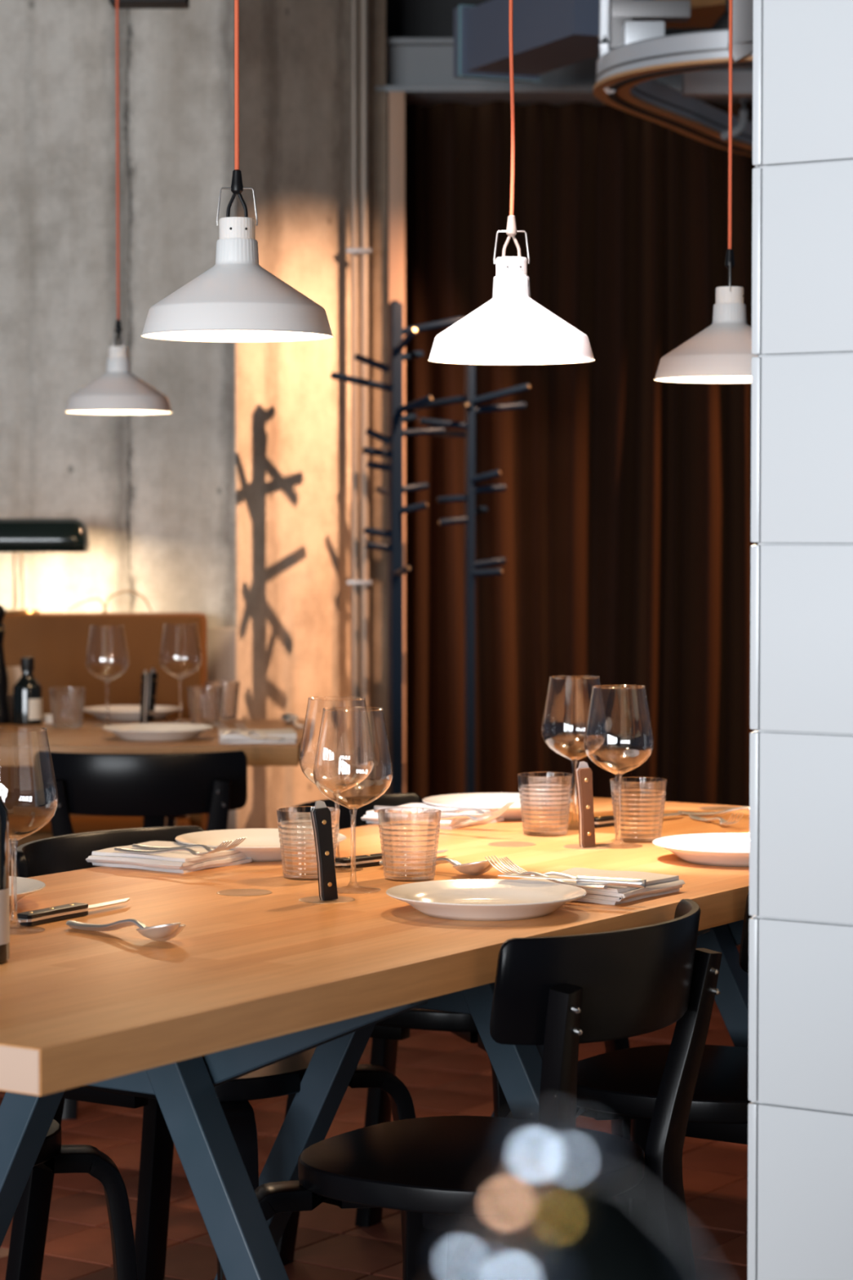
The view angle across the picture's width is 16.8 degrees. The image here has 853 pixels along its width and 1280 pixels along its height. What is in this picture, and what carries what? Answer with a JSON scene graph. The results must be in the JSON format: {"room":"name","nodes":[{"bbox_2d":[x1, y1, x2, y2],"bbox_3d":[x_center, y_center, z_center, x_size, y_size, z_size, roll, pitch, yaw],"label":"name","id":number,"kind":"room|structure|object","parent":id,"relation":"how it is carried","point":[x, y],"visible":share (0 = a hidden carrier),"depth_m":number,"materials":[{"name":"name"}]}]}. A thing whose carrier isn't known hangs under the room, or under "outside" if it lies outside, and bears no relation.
{"room":"restaurant dining room","nodes":[
{"label":"restaurant dining room","id":0,"kind":"room"},
{"bbox_2d":[0,0,238,628],"bbox_3d":[-2.156,-0.716,8.461,3.600,3.210,0.250,1,2,20],"label":"wall","id":1,"kind":"structure","parent":0,"point":[58,168],"depth_m":7.90,"materials":[{"name":"concrete"}]},
{"bbox_2d":[128,0,237,628],"bbox_3d":[-0.657,-1.163,7.758,0.315,2.260,0.012,1,2,20],"label":"pillar","id":2,"kind":"structure","parent":1,"relation":"attached to","point":[184,461],"depth_m":7.76,"materials":[{"name":"concrete"}]},
{"bbox_2d":[204,627,239,831],"bbox_3d":[-0.658,0.436,7.818,0.317,0.940,0.020,1,2,20],"label":"trim","id":3,"kind":"structure","parent":1,"relation":"attached to","point":[222,642],"depth_m":7.75,"materials":[{"name":"beige"}]},
{"bbox_2d":[280,713,298,723],"bbox_3d":[-0.331,0.190,6.940,0.043,0.022,0.062,-1,2,-13],"label":"bowl","id":4,"kind":"object","parent":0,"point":[287,717],"depth_m":6.95,"materials":[{"name":"silver metal"}]},
{"bbox_2d":[236,0,351,828],"bbox_3d":[-0.470,-0.702,8.126,0.461,3.210,0.653,2,3,41],"label":"wall","id":5,"kind":"structure","parent":0,"point":[294,420],"depth_m":7.96,"materials":[{"name":"concrete"}]},
{"bbox_2d":[346,0,372,795],"bbox_3d":[-0.189,-0.706,8.096,0.070,3.200,0.035,0,2,0],"label":"conduit pipe","id":6,"kind":"object","parent":5,"relation":"attached to","point":[353,251],"visible":0.95,"depth_m":8.09,"materials":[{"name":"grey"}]},
{"bbox_2d":[360,0,368,795],"bbox_3d":[-0.174,-0.706,8.098,0.024,3.200,0.024,0,2,0],"label":"conduit pipe","id":7,"kind":"object","parent":6,"relation":"attached to","point":[364,151],"visible":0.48,"depth_m":8.09,"materials":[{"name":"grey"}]},
{"bbox_2d":[357,0,386,795],"bbox_3d":[-0.167,-0.709,8.288,0.105,3.210,0.180,0,2,0],"label":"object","id":8,"kind":"structure","parent":5,"relation":"attached to","point":[377,9],"depth_m":8.18,"materials":[{"name":"metal"}]},
{"bbox_2d":[373,92,388,794],"bbox_3d":[-0.132,-0.334,8.293,0.041,2.440,0.200,0,2,0],"label":"trim","id":9,"kind":"structure","parent":5,"relation":"attached to","point":[380,122],"depth_m":8.19,"materials":[{"name":"metal"}]},
{"bbox_2d":[388,91,405,793],"bbox_3d":[-0.084,-0.333,8.283,0.046,2.440,0.220,0,2,0],"label":"trim","id":10,"kind":"structure","parent":5,"relation":"attached to","point":[397,100],"depth_m":8.14,"materials":[{"name":"brown wood"}]},
{"bbox_2d":[0,945,748,1279],"bbox_3d":[0.500,1.101,3.597,9.000,0.051,12.100,0,2,0],"label":"floor","id":11,"kind":"structure","parent":0,"point":[444,1073],"depth_m":5.25,"materials":[{"name":"brown tile"}]},
{"bbox_2d":[32,1119,137,1279],"bbox_3d":[-0.691,0.699,3.661,0.519,0.755,0.496,2,3,33],"label":"dining chair","id":12,"kind":"object","parent":11,"relation":"on","point":[53,1156],"visible":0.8,"depth_m":3.69,"materials":[{"name":"black paint"}]},
{"bbox_2d":[0,613,207,876],"bbox_3d":[-1.844,0.430,7.433,2.513,0.983,0.620,0,2,0],"label":"banquette","id":13,"kind":"object","parent":11,"relation":"on","point":[57,642],"visible":0.25,"depth_m":7.55,"materials":[{"name":"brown leather"}]},
{"bbox_2d":[0,518,89,614],"bbox_3d":[-1.081,-0.196,7.618,0.368,0.252,0.124,0,2,0],"label":"desk lamp","id":14,"kind":"object","parent":13,"relation":"on","point":[16,535],"visible":1,"depth_m":7.56,"materials":[{"name":"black metal"}]},
{"bbox_2d":[8,816,190,876],"bbox_3d":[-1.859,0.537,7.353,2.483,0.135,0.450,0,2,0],"label":"chair","id":15,"kind":"object","parent":13,"relation":"on","point":[21,826],"depth_m":7.33,"materials":[{"name":"wood"}]},
{"bbox_2d":[67,590,151,613],"bbox_3d":[-0.843,-0.102,7.662,0.224,0.061,0.005,0,2,0],"label":"cable","id":16,"kind":"object","parent":13,"relation":"on","point":[124,591],"visible":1,"depth_m":7.66,"materials":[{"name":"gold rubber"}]},
{"bbox_2d":[33,750,247,1119],"bbox_3d":[-0.598,0.599,6.139,0.496,0.755,0.519,0,2,-2],"label":"dining chair","id":17,"kind":"object","parent":11,"relation":"on","point":[215,784],"visible":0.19,"depth_m":5.89,"materials":[{"name":"black paint"}]},
{"bbox_2d":[0,719,314,827],"bbox_3d":[-1.227,0.582,6.669,1.900,0.740,0.880,0,2,0],"label":"dining table","id":18,"kind":"object","parent":11,"relation":"on","point":[20,744],"visible":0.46,"depth_m":6.33,"materials":[{"name":"brown wood"}]},
{"bbox_2d":[0,604,10,724],"bbox_3d":[-1.034,0.057,6.942,0.060,0.287,0.060,0,2,0],"label":"pepper mill","id":19,"kind":"object","parent":18,"relation":"on","point":[5,718],"visible":1,"depth_m":6.93,"materials":[{"name":"black paint"}]},
{"bbox_2d":[5,666,22,721],"bbox_3d":[-1.004,0.131,6.998,0.080,0.135,0.014,0,2,-6],"label":"menu card","id":20,"kind":"object","parent":18,"relation":"on","point":[14,673],"visible":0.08,"depth_m":7.00,"materials":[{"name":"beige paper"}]},
{"bbox_2d":[13,657,42,724],"bbox_3d":[-0.959,0.122,6.920,0.070,0.160,0.069,1,2,18],"label":"bottle","id":21,"kind":"object","parent":18,"relation":"on","point":[27,691],"visible":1,"depth_m":6.89,"materials":[{"name":"black glass"}]},
{"bbox_2d":[48,686,85,728],"bbox_3d":[-0.848,0.160,6.800,0.086,0.094,0.086,-2,3,-37],"label":"tumbler","id":22,"kind":"object","parent":18,"relation":"on","point":[67,703],"visible":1,"depth_m":6.77,"materials":[{"name":"clear glass"}]},
{"bbox_2d":[84,625,128,727],"bbox_3d":[-0.759,0.085,6.845,0.104,0.239,0.104,0,2,0],"label":"wine glass","id":23,"kind":"object","parent":18,"relation":"on","point":[107,722],"visible":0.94,"depth_m":6.84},
{"bbox_2d":[84,625,128,679],"bbox_3d":[-0.759,0.031,6.843,0.104,0.132,0.104,0,2,0],"label":"bowl","id":24,"kind":"object","parent":23,"relation":"on","point":[90,625],"depth_m":6.84,"materials":[{"name":"clear glass"}]},
{"bbox_2d":[83,705,178,720],"bbox_3d":[-0.728,0.181,7.100,0.248,0.026,0.248,0,2,0],"label":"plate","id":25,"kind":"object","parent":18,"relation":"on","point":[116,713],"visible":0.75,"depth_m":7.05,"materials":[{"name":"white ceramic"}]},
{"bbox_2d":[139,670,149,723],"bbox_3d":[-0.680,0.191,6.947,0.018,0.237,0.024,-1,2,-20],"label":"steak knife","id":26,"kind":"object","parent":18,"relation":"on","point":[144,677],"visible":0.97,"depth_m":6.94,"materials":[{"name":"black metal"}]},
{"bbox_2d":[147,668,157,720],"bbox_3d":[-0.672,0.188,7.023,0.026,0.237,0.026,1,3,24],"label":"steak knife","id":27,"kind":"object","parent":18,"relation":"on","point":[153,678],"visible":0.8,"depth_m":7.01,"materials":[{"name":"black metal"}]},
{"bbox_2d":[102,723,213,741],"bbox_3d":[-0.601,0.208,6.441,0.248,0.026,0.248,0,2,0],"label":"plate","id":28,"kind":"object","parent":18,"relation":"on","point":[141,731],"visible":1,"depth_m":6.39,"materials":[{"name":"white ceramic"}]},
{"bbox_2d":[158,623,201,723],"bbox_3d":[-0.596,0.080,6.968,0.104,0.239,0.104,0,2,0],"label":"wine glass","id":29,"kind":"object","parent":18,"relation":"on","point":[180,720],"visible":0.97,"depth_m":6.97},
{"bbox_2d":[158,623,201,678],"bbox_3d":[-0.596,0.026,6.966,0.104,0.132,0.104,0,2,0],"label":"bowl","id":30,"kind":"object","parent":29,"relation":"on","point":[178,677],"depth_m":6.96,"materials":[{"name":"clear glass"}]},
{"bbox_2d":[186,685,223,726],"bbox_3d":[-0.526,0.158,6.848,0.086,0.094,0.086,0,2,-7],"label":"tumbler","id":31,"kind":"object","parent":18,"relation":"on","point":[205,702],"visible":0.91,"depth_m":6.82,"materials":[{"name":"clear glass"}]},
{"bbox_2d":[204,680,239,720],"bbox_3d":[-0.501,0.149,7.072,0.086,0.094,0.086,0,2,-7],"label":"tumbler","id":32,"kind":"object","parent":18,"relation":"on","point":[231,688],"visible":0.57,"depth_m":7.04,"materials":[{"name":"clear glass"}]},
{"bbox_2d":[218,728,297,743],"bbox_3d":[-0.375,0.213,6.378,0.170,0.022,0.172,0,2,-5],"label":"napkin","id":33,"kind":"object","parent":18,"relation":"on","point":[290,736],"visible":0.84,"depth_m":6.31,"materials":[{"name":"white fabric"}]},
{"bbox_2d":[214,721,268,739],"bbox_3d":[-0.397,0.195,6.199,0.024,0.027,0.198,-2,3,-36],"label":"fork","id":34,"kind":"object","parent":33,"relation":"on","point":[224,731],"visible":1,"depth_m":6.21,"materials":[{"name":"silver metal"}]},
{"bbox_2d":[234,722,284,739],"bbox_3d":[-0.357,0.196,6.183,0.024,0.027,0.198,-1,3,-32],"label":"fork","id":35,"kind":"object","parent":18,"relation":"on","point":[252,731],"visible":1,"depth_m":6.20,"materials":[{"name":"silver metal"}]},
{"bbox_2d":[280,713,303,727],"bbox_3d":[-0.316,0.192,6.874,0.043,0.023,0.197,-1,2,-13],"label":"spoon","id":36,"kind":"object","parent":18,"relation":"on","point":[286,717],"visible":0.99,"depth_m":6.92,"materials":[{"name":"silver metal"}]},
{"bbox_2d":[4,826,416,1279],"bbox_3d":[-0.326,0.676,4.217,0.519,0.755,0.496,2,3,33],"label":"dining chair","id":37,"kind":"object","parent":11,"relation":"on","point":[69,852],"visible":0.38,"depth_m":4.23,"materials":[{"name":"black paint"}]},
{"bbox_2d":[0,795,749,1279],"bbox_3d":[-0.058,0.694,3.885,0.862,0.741,2.391,2,3,33],"label":"dining table","id":38,"kind":"object","parent":11,"relation":"on","point":[262,971],"visible":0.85,"depth_m":3.33,"materials":[{"name":"brown wood"}]},
{"bbox_2d":[0,795,9,964],"bbox_3d":[-0.495,0.207,3.152,0.076,0.292,0.076,0,2,0],"label":"wine bottle","id":39,"kind":"object","parent":38,"relation":"on","point":[4,821],"visible":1,"depth_m":3.14,"materials":[{"name":"black glass"}]},
{"bbox_2d":[8,875,45,906],"bbox_3d":[-0.603,0.322,3.612,0.248,0.026,0.248,0,2,0],"label":"plate","id":40,"kind":"object","parent":38,"relation":"on","point":[24,886],"visible":0.56,"depth_m":3.65,"materials":[{"name":"white ceramic"}]},
{"bbox_2d":[8,728,57,934],"bbox_3d":[-0.487,0.224,3.396,0.104,0.239,0.104,1,2,20],"label":"wine glass","id":41,"kind":"object","parent":38,"relation":"on","point":[15,928],"visible":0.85,"depth_m":3.40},
{"bbox_2d":[8,728,57,840],"bbox_3d":[-0.487,0.170,3.394,0.104,0.132,0.104,1,2,20],"label":"bowl","id":42,"kind":"object","parent":41,"relation":"on","point":[12,837],"depth_m":3.39,"materials":[{"name":"clear glass"}]},
{"bbox_2d":[17,897,129,925],"bbox_3d":[-0.427,0.331,3.530,0.024,0.016,0.238,1,3,30],"label":"steak knife","id":43,"kind":"object","parent":38,"relation":"on","point":[33,917],"visible":0.96,"depth_m":3.49,"materials":[{"name":"black plastic"}]},
{"bbox_2d":[65,918,180,939],"bbox_3d":[-0.354,0.330,3.345,0.197,0.023,0.043,2,3,45],"label":"spoon","id":44,"kind":"object","parent":38,"relation":"on","point":[156,932],"visible":1,"depth_m":3.30,"materials":[{"name":"silver metal"}]},
{"bbox_2d":[136,922,180,939],"bbox_3d":[-0.306,0.332,3.298,0.062,0.022,0.043,2,3,45],"label":"bowl","id":45,"kind":"object","parent":44,"relation":"on","point":[156,932],"depth_m":3.28,"materials":[{"name":"silver metal"}]},
{"bbox_2d":[68,920,186,941],"bbox_3d":[-0.351,0.334,3.357,0.197,0.023,0.043,2,3,43],"label":"spoon","id":46,"kind":"object","parent":38,"relation":"on","point":[180,927],"visible":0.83,"depth_m":3.34,"materials":[{"name":"silver metal"}]},
{"bbox_2d":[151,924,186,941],"bbox_3d":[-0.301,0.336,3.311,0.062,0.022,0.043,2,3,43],"label":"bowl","id":47,"kind":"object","parent":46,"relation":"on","point":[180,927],"depth_m":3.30,"materials":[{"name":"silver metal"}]},
{"bbox_2d":[85,840,252,873],"bbox_3d":[-0.362,0.306,4.068,0.170,0.022,0.172,2,3,33],"label":"napkin","id":48,"kind":"object","parent":38,"relation":"on","point":[181,862],"visible":0.76,"depth_m":4.01,"materials":[{"name":"white fabric"}]},
{"bbox_2d":[114,840,232,855],"bbox_3d":[-0.352,0.285,3.976,0.198,0.027,0.024,2,3,33],"label":"fork","id":49,"kind":"object","parent":48,"relation":"on","point":[117,849],"visible":1,"depth_m":3.97,"materials":[{"name":"silver metal"}]},
{"bbox_2d":[131,837,246,852],"bbox_3d":[-0.334,0.283,4.018,0.198,0.027,0.024,2,3,35],"label":"fork","id":50,"kind":"object","parent":48,"relation":"on","point":[137,846],"visible":0.82,"depth_m":4.01,"materials":[{"name":"silver metal"}]},
{"bbox_2d":[174,828,346,862],"bbox_3d":[-0.240,0.299,4.174,0.248,0.026,0.248,0,2,0],"label":"plate","id":51,"kind":"object","parent":38,"relation":"on","point":[260,845],"visible":0.48,"depth_m":4.25,"materials":[{"name":"white ceramic"}]},
{"bbox_2d":[276,806,340,880],"bbox_3d":[-0.160,0.276,3.905,0.086,0.094,0.086,-2,3,-40],"label":"tumbler","id":52,"kind":"object","parent":38,"relation":"on","point":[295,830],"visible":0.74,"depth_m":3.87,"materials":[{"name":"clear glass"}]},
{"bbox_2d":[310,800,337,901],"bbox_3d":[-0.127,0.322,3.677,0.040,0.236,0.020,-1,2,-17],"label":"steak knife","id":53,"kind":"object","parent":38,"relation":"on","point":[321,816],"visible":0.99,"depth_m":3.67,"materials":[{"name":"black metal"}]},
{"bbox_2d":[298,697,374,872],"bbox_3d":[-0.124,0.200,3.998,0.104,0.239,0.104,-2,3,-40],"label":"wine glass","id":54,"kind":"object","parent":38,"relation":"on","point":[336,792],"visible":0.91,"depth_m":3.99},
{"bbox_2d":[298,697,374,792],"bbox_3d":[-0.124,0.146,3.996,0.104,0.132,0.104,-2,3,-40],"label":"bowl","id":55,"kind":"object","parent":54,"relation":"on","point":[334,790],"depth_m":3.99,"materials":[{"name":"clear glass"}]},
{"bbox_2d":[313,707,392,893],"bbox_3d":[-0.096,0.209,3.773,0.104,0.239,0.104,0,2,0],"label":"wine glass","id":56,"kind":"object","parent":38,"relation":"on","point":[353,887],"visible":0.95,"depth_m":3.77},
{"bbox_2d":[313,707,392,808],"bbox_3d":[-0.096,0.155,3.771,0.104,0.132,0.104,0,2,0],"label":"bowl","id":57,"kind":"object","parent":56,"relation":"on","point":[352,806],"depth_m":3.76,"materials":[{"name":"clear glass"}]},
{"bbox_2d":[334,849,448,867],"bbox_3d":[-0.045,0.308,4.081,0.024,0.016,0.238,2,3,45],"label":"steak knife","id":58,"kind":"object","parent":38,"relation":"on","point":[372,860],"visible":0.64,"depth_m":4.03,"materials":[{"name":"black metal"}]},
{"bbox_2d":[377,807,441,882],"bbox_3d":[-0.023,0.277,3.889,0.086,0.094,0.086,-1,3,-27],"label":"tumbler","id":59,"kind":"object","parent":38,"relation":"on","point":[409,837],"visible":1,"depth_m":3.86,"materials":[{"name":"clear glass"}]},
{"bbox_2d":[360,803,504,829],"bbox_3d":[0.012,0.283,4.635,0.170,0.022,0.172,2,3,33],"label":"napkin","id":60,"kind":"object","parent":38,"relation":"on","point":[371,817],"visible":0.34,"depth_m":4.60,"materials":[{"name":"white fabric"}]},
{"bbox_2d":[373,805,492,814],"bbox_3d":[0.009,0.270,4.537,0.200,0.010,0.017,1,3,24],"label":"table knife","id":61,"kind":"object","parent":60,"relation":"on","point":[376,808],"visible":0.44,"depth_m":4.56,"materials":[{"name":"silver metal"}]},
{"bbox_2d":[440,801,515,814],"bbox_3d":[0.052,0.262,4.532,0.198,0.027,0.024,2,3,35],"label":"fork","id":62,"kind":"object","parent":60,"relation":"on","point":[506,806],"visible":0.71,"depth_m":4.51,"materials":[{"name":"silver metal"}]},
{"bbox_2d":[379,857,491,874],"bbox_3d":[0.012,0.306,3.955,0.197,0.023,0.043,2,3,40],"label":"spoon","id":63,"kind":"object","parent":38,"relation":"on","point":[473,868],"visible":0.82,"depth_m":3.90,"materials":[{"name":"silver metal"}]},
{"bbox_2d":[452,859,491,874],"bbox_3d":[0.063,0.307,3.912,0.062,0.022,0.043,2,3,40],"label":"bowl","id":64,"kind":"object","parent":63,"relation":"on","point":[473,868],"depth_m":3.90,"materials":[{"name":"silver metal"}]},
{"bbox_2d":[435,858,497,875],"bbox_3d":[0.018,0.309,3.975,0.197,0.023,0.043,2,3,38],"label":"spoon","id":65,"kind":"object","parent":38,"relation":"on","point":[490,866],"visible":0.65,"depth_m":3.92,"materials":[{"name":"silver metal"}]},
{"bbox_2d":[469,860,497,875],"bbox_3d":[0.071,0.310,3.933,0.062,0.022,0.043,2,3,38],"label":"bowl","id":66,"kind":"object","parent":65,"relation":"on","point":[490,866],"depth_m":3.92,"materials":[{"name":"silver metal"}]},
{"bbox_2d":[440,808,507,822],"bbox_3d":[0.044,0.266,4.433,0.198,0.027,0.024,2,3,43],"label":"fork","id":67,"kind":"object","parent":38,"relation":"on","point":[492,816],"visible":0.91,"depth_m":4.40,"materials":[{"name":"silver metal"}]},
{"bbox_2d":[386,879,586,920],"bbox_3d":[0.074,0.324,3.563,0.248,0.026,0.248,0,2,0],"label":"plate","id":68,"kind":"object","parent":38,"relation":"on","point":[465,900],"visible":1,"depth_m":3.62,"materials":[{"name":"white ceramic"}]},
{"bbox_2d":[422,792,572,820],"bbox_3d":[0.117,0.276,4.745,0.248,0.026,0.248,0,2,0],"label":"plate","id":69,"kind":"object","parent":38,"relation":"on","point":[494,802],"visible":0.35,"depth_m":4.83,"materials":[{"name":"white ceramic"}]},
{"bbox_2d":[517,772,573,836],"bbox_3d":[0.184,0.254,4.450,0.086,0.094,0.086,0,2,2],"label":"tumbler","id":70,"kind":"object","parent":38,"relation":"on","point":[545,797],"visible":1,"depth_m":4.42,"materials":[{"name":"clear glass"}]},
{"bbox_2d":[541,676,607,830],"bbox_3d":[0.234,0.177,4.551,0.104,0.239,0.104,-1,3,-30],"label":"wine glass","id":71,"kind":"object","parent":38,"relation":"on","point":[574,824],"visible":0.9,"depth_m":4.55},
{"bbox_2d":[541,676,607,759],"bbox_3d":[0.234,0.124,4.549,0.104,0.132,0.104,-1,3,-30],"label":"bowl","id":72,"kind":"object","parent":71,"relation":"on","point":[571,757],"depth_m":4.54,"materials":[{"name":"clear glass"}]},
{"bbox_2d":[574,761,595,848],"bbox_3d":[0.237,0.298,4.276,0.032,0.237,0.017,-1,3,-25],"label":"steak knife","id":73,"kind":"object","parent":38,"relation":"on","point":[584,774],"visible":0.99,"depth_m":4.27,"materials":[{"name":"brown wood"}]},
{"bbox_2d":[516,867,684,905],"bbox_3d":[0.223,0.319,3.740,0.172,0.022,0.170,2,3,33],"label":"napkin","id":74,"kind":"object","parent":38,"relation":"on","point":[657,884],"visible":0.5,"depth_m":3.71,"materials":[{"name":"white fabric"}]},
{"bbox_2d":[484,855,608,888],"bbox_3d":[0.153,0.297,3.675,0.198,0.027,0.024,2,3,44],"label":"fork","id":75,"kind":"object","parent":74,"relation":"on","point":[509,871],"visible":0.96,"depth_m":3.68,"materials":[{"name":"silver metal"}]},
{"bbox_2d":[499,856,615,886],"bbox_3d":[0.184,0.297,3.678,0.198,0.027,0.024,1,3,30],"label":"fork","id":76,"kind":"object","parent":74,"relation":"on","point":[519,870],"visible":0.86,"depth_m":3.71,"materials":[{"name":"silver metal"}]},
{"bbox_2d":[497,874,646,887],"bbox_3d":[0.184,0.302,3.642,0.200,0.010,0.017,1,3,26],"label":"table knife","id":77,"kind":"object","parent":74,"relation":"on","point":[608,881],"visible":1,"depth_m":3.62,"materials":[{"name":"silver metal"}]},
{"bbox_2d":[583,685,653,848],"bbox_3d":[0.286,0.188,4.290,0.104,0.239,0.104,0,2,10],"label":"wine glass","id":78,"kind":"object","parent":38,"relation":"on","point":[618,843],"visible":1,"depth_m":4.29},
{"bbox_2d":[583,685,653,774],"bbox_3d":[0.286,0.134,4.288,0.104,0.132,0.104,0,2,10],"label":"bowl","id":79,"kind":"object","parent":78,"relation":"on","point":[616,772],"depth_m":4.28,"materials":[{"name":"clear glass"}]},
{"bbox_2d":[609,777,666,843],"bbox_3d":[0.321,0.258,4.360,0.086,0.094,0.086,0,2,4],"label":"tumbler","id":80,"kind":"object","parent":38,"relation":"on","point":[642,798],"visible":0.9,"depth_m":4.33,"materials":[{"name":"clear glass"}]},
{"bbox_2d":[594,812,684,827],"bbox_3d":[0.342,0.286,4.630,0.238,0.016,0.024,-2,3,-43],"label":"steak knife","id":81,"kind":"object","parent":38,"relation":"on","point":[600,821],"visible":0.34,"depth_m":4.57,"materials":[{"name":"silver metal"}]},
{"bbox_2d":[652,832,749,866],"bbox_3d":[0.447,0.302,4.113,0.248,0.026,0.248,0,2,0],"label":"plate","id":82,"kind":"object","parent":38,"relation":"on","point":[717,849],"visible":0.59,"depth_m":4.17,"materials":[{"name":"white ceramic"}]},
{"bbox_2d":[678,806,749,815],"bbox_3d":[0.504,0.279,4.710,0.197,0.023,0.043,1,3,28],"label":"fork","id":83,"kind":"object","parent":38,"relation":"on","point":[686,813],"visible":0.31,"depth_m":4.72,"materials":[{"name":"silver metal"}]},
{"bbox_2d":[688,813,743,824],"bbox_3d":[0.461,0.281,4.616,0.024,0.027,0.198,-1,2,-17],"label":"fork","id":84,"kind":"object","parent":38,"relation":"on","point":[722,821],"visible":1,"depth_m":4.58,"materials":[{"name":"silver metal"}]},
{"bbox_2d":[330,300,462,793],"bbox_3d":[-0.084,0.002,7.706,0.308,1.816,0.308,1,3,28],"label":"coat rack","id":85,"kind":"object","parent":11,"relation":"on","point":[396,344],"visible":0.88,"depth_m":7.68,"materials":[{"name":"metal"}]},
{"bbox_2d":[276,792,631,1265],"bbox_3d":[0.036,0.654,4.767,0.519,0.755,0.496,1,3,27],"label":"dining chair","id":86,"kind":"object","parent":11,"relation":"on","point":[386,1033],"visible":0.14,"depth_m":4.83,"materials":[{"name":"black paint"}]},
{"bbox_2d":[412,364,529,793],"bbox_3d":[0.121,0.060,7.939,0.325,1.682,0.310,0,2,0],"label":"coat rack","id":87,"kind":"object","parent":11,"relation":"on","point":[469,399],"visible":0.73,"depth_m":7.92,"materials":[{"name":"metal"}]},
{"bbox_2d":[222,898,722,1279],"bbox_3d":[0.067,0.704,3.537,0.519,0.755,0.496,2,3,33],"label":"dining chair","id":88,"kind":"object","parent":11,"relation":"on","point":[559,993],"visible":0.75,"depth_m":3.42,"materials":[{"name":"black paint"}]},
{"bbox_2d":[506,890,751,1171],"bbox_3d":[0.406,0.683,4.053,0.519,0.755,0.496,2,3,33],"label":"dining chair","id":89,"kind":"object","parent":11,"relation":"on","point":[623,1083],"visible":0.26,"depth_m":3.96,"materials":[{"name":"black paint"}]},
{"bbox_3d":[0.200,0.721,0.740,1.600,0.940,0.580,0,2,0],"label":"countertop","id":90,"kind":"structure","parent":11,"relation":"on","visible":0},
{"bbox_2d":[439,1115,713,1279],"bbox_3d":[0.035,0.176,0.655,0.084,0.156,0.110,0,2,0],"label":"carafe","id":91,"kind":"object","parent":90,"relation":"on","point":[558,1215],"visible":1,"depth_m":0.60,"materials":[{"name":"black glass"}]},
{"bbox_2d":[386,0,710,119],"bbox_3d":[1.300,-0.725,8.688,3.800,3.210,0.180,0,2,0],"label":"wall","id":92,"kind":"structure","parent":0,"point":[405,18],"depth_m":8.55,"materials":[{"name":"black paint"}]},
{"bbox_2d":[747,0,852,1279],"bbox_3d":[0.741,-0.604,3.096,0.626,3.398,0.506,2,3,33],"label":"wall","id":93,"kind":"structure","parent":0,"point":[800,1149],"depth_m":3.04,"materials":[{"name":"grey tile"}]},
{"bbox_3d":[0.100,-2.159,3.166,8.200,0.100,11.500,0,2,0],"label":"ceiling","id":94,"kind":"structure","parent":0,"visible":0},
{"bbox_2d":[64,0,172,414],"bbox_3d":[-0.695,-1.386,6.470,0.242,1.745,0.242,-1,2,-16],"label":"pendant lamp","id":95,"kind":"object","parent":94,"relation":"hanging from","point":[117,391],"visible":1,"depth_m":6.46,"materials":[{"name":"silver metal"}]},
{"bbox_2d":[108,0,189,8],"bbox_3d":[-0.659,-1.882,6.830,0.182,0.748,0.100,0,2,0],"label":"ceiling fixture","id":96,"kind":"object","parent":94,"relation":"hanging from","point":[122,4],"visible":1,"depth_m":6.83,"materials":[{"name":"black paint"}]},
{"bbox_2d":[140,0,333,342],"bbox_3d":[-0.238,-1.253,3.583,0.242,1.745,0.242,-1,2,-17],"label":"pendant lamp","id":97,"kind":"object","parent":94,"relation":"hanging from","point":[237,300],"visible":1,"depth_m":3.56,"materials":[{"name":"white metal"}]},
{"bbox_2d":[427,0,595,364],"bbox_3d":[0.123,-1.275,4.122,0.242,1.744,0.242,1,2,17],"label":"pendant lamp","id":98,"kind":"object","parent":94,"relation":"hanging from","point":[511,327],"visible":1,"depth_m":4.10,"materials":[{"name":"white metal"}]},
{"bbox_2d":[453,0,599,82],"bbox_3d":[0.312,-1.874,7.315,0.232,0.803,0.724,-1,2,-22],"label":"ventilation duct","id":99,"kind":"object","parent":94,"relation":"hanging from","point":[549,35],"visible":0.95,"depth_m":7.33,"materials":[{"name":"metal"}]},
{"bbox_2d":[374,37,752,109],"bbox_3d":[1.472,-1.939,8.329,3.255,0.755,0.360,0,2,0],"label":"steel beam","id":100,"kind":"structure","parent":94,"relation":"attached to","point":[421,68],"depth_m":8.26,"materials":[{"name":"metal"}]},
{"bbox_2d":[405,100,758,806],"bbox_3d":[0.641,-0.365,8.438,1.435,2.450,0.133,0,2,0],"label":"curtain","id":101,"kind":"object","parent":100,"relation":"hanging from","point":[620,524],"visible":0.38,"depth_m":8.44,"materials":[{"name":"brown fabric"}]},
{"bbox_2d":[593,0,753,155],"bbox_3d":[0.943,-1.816,7.101,1.119,1.123,2.023,0,2,0],"label":"round ceiling fixture","id":102,"kind":"object","parent":94,"relation":"hanging from","point":[635,50],"visible":0.82,"depth_m":6.53,"materials":[{"name":"silver metal"}]},
{"bbox_2d":[664,0,725,28],"bbox_3d":[1.369,-1.722,7.487,1.662,0.040,1.300,0,2,0],"label":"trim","id":103,"kind":"structure","parent":102,"relation":"attached to","point":[704,14],"depth_m":7.93,"materials":[{"name":"brown"}]},
{"bbox_2d":[709,0,728,30],"bbox_3d":[0.753,-1.849,7.332,0.129,0.755,0.076,1,3,30],"label":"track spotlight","id":104,"kind":"object","parent":102,"relation":"attached to","point":[722,23],"visible":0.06,"depth_m":7.31,"materials":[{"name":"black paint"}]},
{"bbox_2d":[653,0,759,383],"bbox_3d":[0.486,-1.291,4.582,0.242,1.749,0.242,0,2,-4],"label":"pendant lamp","id":105,"kind":"object","parent":94,"relation":"hanging from","point":[721,353],"visible":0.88,"depth_m":4.58,"materials":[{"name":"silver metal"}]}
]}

